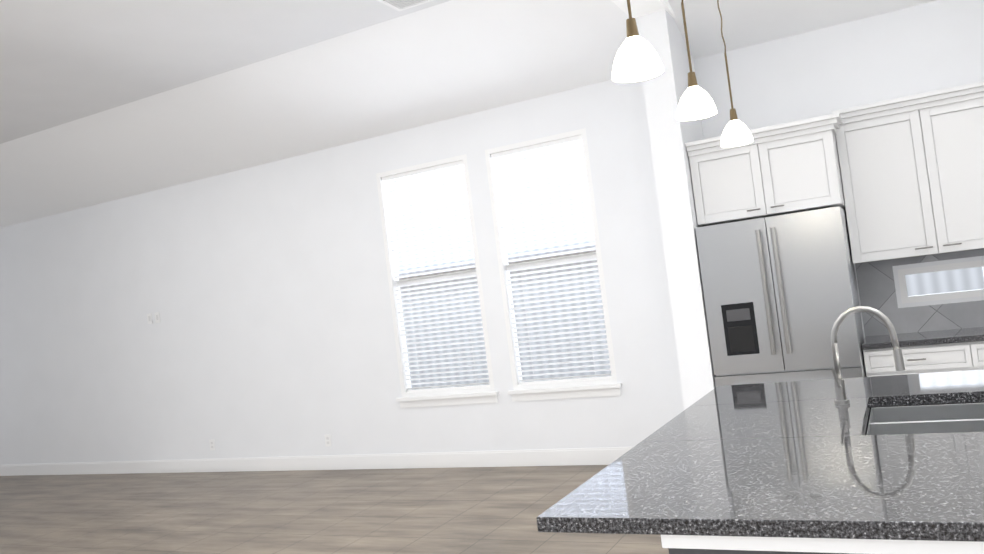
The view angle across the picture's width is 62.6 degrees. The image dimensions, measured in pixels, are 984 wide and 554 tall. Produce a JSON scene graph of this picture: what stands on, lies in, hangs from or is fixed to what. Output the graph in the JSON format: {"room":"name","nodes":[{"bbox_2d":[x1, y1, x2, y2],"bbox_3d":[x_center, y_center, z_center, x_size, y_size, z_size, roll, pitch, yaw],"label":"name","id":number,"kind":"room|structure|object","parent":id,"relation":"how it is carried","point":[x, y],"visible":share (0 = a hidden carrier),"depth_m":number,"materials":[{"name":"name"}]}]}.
{"room":"kitchen","nodes":[
{"label":"kitchen","id":0,"kind":"room"},
{"bbox_2d":[0,465,668,553],"bbox_3d":[-3.156,2.044,3.339,14.040,0.100,10.550,-8,-2,27],"label":"floor","id":1,"kind":"structure","parent":0,"point":[478,510],"depth_m":6.60,"materials":[{"name":"wood"}]},
{"bbox_2d":[695,206,865,386],"bbox_3d":[2.153,0.503,5.867,0.960,1.860,0.871,-8,-2,27],"label":"refrigerator","id":2,"kind":"object","parent":1,"relation":"on","point":[780,294],"visible":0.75,"depth_m":5.54,"materials":[{"name":"silver metal"}]},
{"bbox_2d":[661,398,983,553],"bbox_3d":[1.447,0.980,2.816,1.044,0.880,2.344,-8,-2,27],"label":"kitchen island","id":3,"kind":"object","parent":1,"relation":"on","point":[675,545],"depth_m":1.89,"materials":[{"name":"white"}]},
{"bbox_2d":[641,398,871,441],"bbox_3d":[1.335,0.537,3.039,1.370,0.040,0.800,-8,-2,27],"label":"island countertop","id":4,"kind":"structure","parent":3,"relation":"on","point":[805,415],"depth_m":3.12,"materials":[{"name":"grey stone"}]},
{"bbox_2d":[831,306,905,404],"bbox_3d":[1.488,0.309,3.226,0.274,0.388,0.094,-8,-2,27],"label":"faucet","id":5,"kind":"object","parent":4,"relation":"on","point":[840,390],"visible":1,"depth_m":3.25,"materials":[{"name":"silver metal"}]},
{"bbox_2d":[536,432,983,545],"bbox_3d":[0.940,0.558,2.253,1.370,0.040,0.960,-8,-2,27],"label":"island countertop","id":6,"kind":"structure","parent":3,"relation":"on","point":[929,487],"depth_m":2.12,"materials":[{"name":"grey stone"}]},
{"bbox_2d":[867,403,983,434],"bbox_3d":[1.612,0.632,2.902,0.454,0.216,0.794,-8,-2,27],"label":"sink","id":7,"kind":"object","parent":6,"relation":"in","point":[951,418],"visible":0.19,"depth_m":3.19,"materials":[{"name":"silver metal"}]},
{"bbox_2d":[692,370,983,405],"bbox_3d":[1.659,0.520,3.682,1.370,0.040,0.640,-8,-2,27],"label":"island countertop","id":8,"kind":"structure","parent":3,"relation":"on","point":[958,384],"depth_m":3.64,"materials":[{"name":"grey stone"}]},
{"bbox_2d":[863,341,983,376],"bbox_3d":[3.232,0.855,5.487,1.187,0.880,0.612,-8,-2,27],"label":"base cabinet","id":9,"kind":"object","parent":1,"relation":"on","point":[953,357],"visible":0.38,"depth_m":5.35,"materials":[{"name":"white wood"}]},
{"bbox_2d":[862,327,983,349],"bbox_3d":[3.181,0.398,5.509,1.187,0.040,0.596,-8,-2,27],"label":"countertop","id":10,"kind":"structure","parent":9,"relation":"on","point":[974,334],"depth_m":5.45,"materials":[{"name":"black stone"}]},
{"bbox_2d":[0,0,936,227],"bbox_3d":[-3.590,-1.560,3.460,14.040,0.635,10.550,-8,-2,27],"label":"ceiling","id":11,"kind":"structure","parent":0,"point":[102,101],"depth_m":6.78,"materials":[{"name":"paint"}]},
{"bbox_2d":[377,0,432,10],"bbox_3d":[-0.601,-2.002,5.825,0.360,0.012,0.300,-8,-2,27],"label":"ceiling vent","id":12,"kind":"object","parent":11,"relation":"in","point":[399,5],"visible":0.96,"depth_m":5.89,"materials":[{"name":"white metal"}]},
{"bbox_2d":[612,0,663,81],"bbox_3d":[0.343,-1.415,2.466,0.154,1.624,0.154,-8,-2,27],"label":"pendant light","id":13,"kind":"object","parent":11,"relation":"hanging from","point":[637,58],"visible":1,"depth_m":2.41,"materials":[{"name":"white glass"}]},
{"bbox_2d":[612,0,675,17],"bbox_3d":[-0.841,-1.963,1.983,0.270,0.290,10.400,-8,-2,27],"label":"header beam","id":14,"kind":"structure","parent":11,"relation":"attached to","point":[641,7],"depth_m":5.76,"materials":[{"name":"white paint"}]},
{"bbox_2d":[677,0,716,120],"bbox_3d":[0.702,-1.435,3.181,0.154,1.624,0.154,-8,-2,27],"label":"pendant light","id":15,"kind":"object","parent":11,"relation":"hanging from","point":[696,102],"visible":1,"depth_m":3.13,"materials":[{"name":"white glass"}]},
{"bbox_2d":[717,0,752,146],"bbox_3d":[1.097,-1.456,3.967,0.154,1.624,0.154,-8,-2,27],"label":"pendant light","id":16,"kind":"object","parent":11,"relation":"hanging from","point":[736,132],"visible":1,"depth_m":3.92,"materials":[{"name":"white glass"}]},
{"bbox_2d":[0,0,983,464],"bbox_3d":[-1.025,0.225,8.040,14.040,3.315,0.150,-8,-2,27],"label":"wall","id":17,"kind":"structure","parent":0,"point":[264,290],"depth_m":8.28,"materials":[{"name":"paint"}]},
{"bbox_2d":[147,313,152,323],"bbox_3d":[-4.002,0.486,9.451,0.075,0.120,0.008,-8,-2,27],"label":"light switch","id":18,"kind":"object","parent":17,"relation":"attached to","point":[149,317],"visible":1,"depth_m":9.45,"materials":[{"name":"white plastic"}]},
{"bbox_2d":[155,312,159,322],"bbox_3d":[-3.886,0.471,9.393,0.075,0.120,0.008,-8,-2,27],"label":"light switch","id":19,"kind":"object","parent":17,"relation":"attached to","point":[157,317],"visible":1,"depth_m":9.39,"materials":[{"name":"white plastic"}]},
{"bbox_2d":[209,439,214,449],"bbox_3d":[-3.132,1.880,9.052,0.075,0.120,0.006,-8,-2,27],"label":"outlet","id":20,"kind":"object","parent":17,"relation":"attached to","point":[212,444],"visible":1,"depth_m":9.05,"materials":[{"name":"white plastic"}]},
{"bbox_2d":[0,447,632,475],"bbox_3d":[-2.640,2.042,8.809,10.050,0.145,0.014,-8,-2,27],"label":"baseboard","id":21,"kind":"structure","parent":17,"relation":"attached to","point":[565,457],"depth_m":8.20,"materials":[{"name":"white"}]},
{"bbox_2d":[324,435,331,445],"bbox_3d":[-1.688,1.682,8.321,0.075,0.120,0.006,-8,-2,27],"label":"outlet","id":22,"kind":"object","parent":17,"relation":"attached to","point":[327,440],"visible":1,"depth_m":8.32,"materials":[{"name":"white plastic"}]},
{"bbox_2d":[376,154,498,407],"bbox_3d":[-0.537,0.066,7.749,1.104,2.316,0.165,-8,-2,27],"label":"living room window","id":23,"kind":"structure","parent":17,"relation":"in","point":[475,393],"depth_m":7.76,"materials":[{"name":"white"}]},
{"bbox_2d":[485,128,621,401],"bbox_3d":[0.525,-0.079,7.211,1.070,2.316,0.165,-8,-2,27],"label":"living room window","id":24,"kind":"structure","parent":17,"relation":"in","point":[574,387],"depth_m":7.22,"materials":[{"name":"white"}]},
{"bbox_2d":[685,113,844,225],"bbox_3d":[2.062,-0.747,5.961,1.039,0.600,0.738,-8,-2,27],"label":"upper cabinet","id":25,"kind":"object","parent":17,"relation":"attached to","point":[784,168],"visible":0.94,"depth_m":5.68,"materials":[{"name":"white wood"}]},
{"bbox_2d":[832,81,983,263],"bbox_3d":[3.090,-0.711,5.630,1.187,1.090,0.408,-8,-2,27],"label":"upper cabinet","id":26,"kind":"object","parent":17,"relation":"attached to","point":[912,171],"visible":0.94,"depth_m":5.57,"materials":[{"name":"white wood"}]},
{"bbox_2d":[855,248,983,335],"bbox_3d":[3.280,0.098,5.786,1.187,0.550,0.004,-8,-2,27],"label":"backsplash","id":27,"kind":"structure","parent":17,"relation":"attached to","point":[876,285],"depth_m":5.92,"materials":[{"name":"tile"}]},
{"bbox_2d":[897,260,983,303],"bbox_3d":[3.278,0.034,5.856,0.586,0.252,0.120,-8,-2,27],"label":"kitchen window","id":28,"kind":"structure","parent":17,"relation":"in","point":[905,297],"depth_m":5.83,"materials":[{"name":"white"}]},
{"bbox_2d":[635,10,715,409],"bbox_3d":[1.538,-0.217,6.208,0.230,3.460,0.800,-8,-2,27],"label":"wall","id":29,"kind":"structure","parent":0,"point":[670,134],"depth_m":5.86,"materials":[{"name":"paint"}]},
{"label":"outside","id":30,"kind":"structure","parent":0,"visible":0},
{"bbox_2d":[388,141,983,389],"bbox_3d":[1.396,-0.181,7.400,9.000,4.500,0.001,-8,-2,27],"label":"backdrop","id":31,"kind":"structure","parent":30,"point":[964,279],"depth_m":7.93,"materials":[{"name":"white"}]}
]}

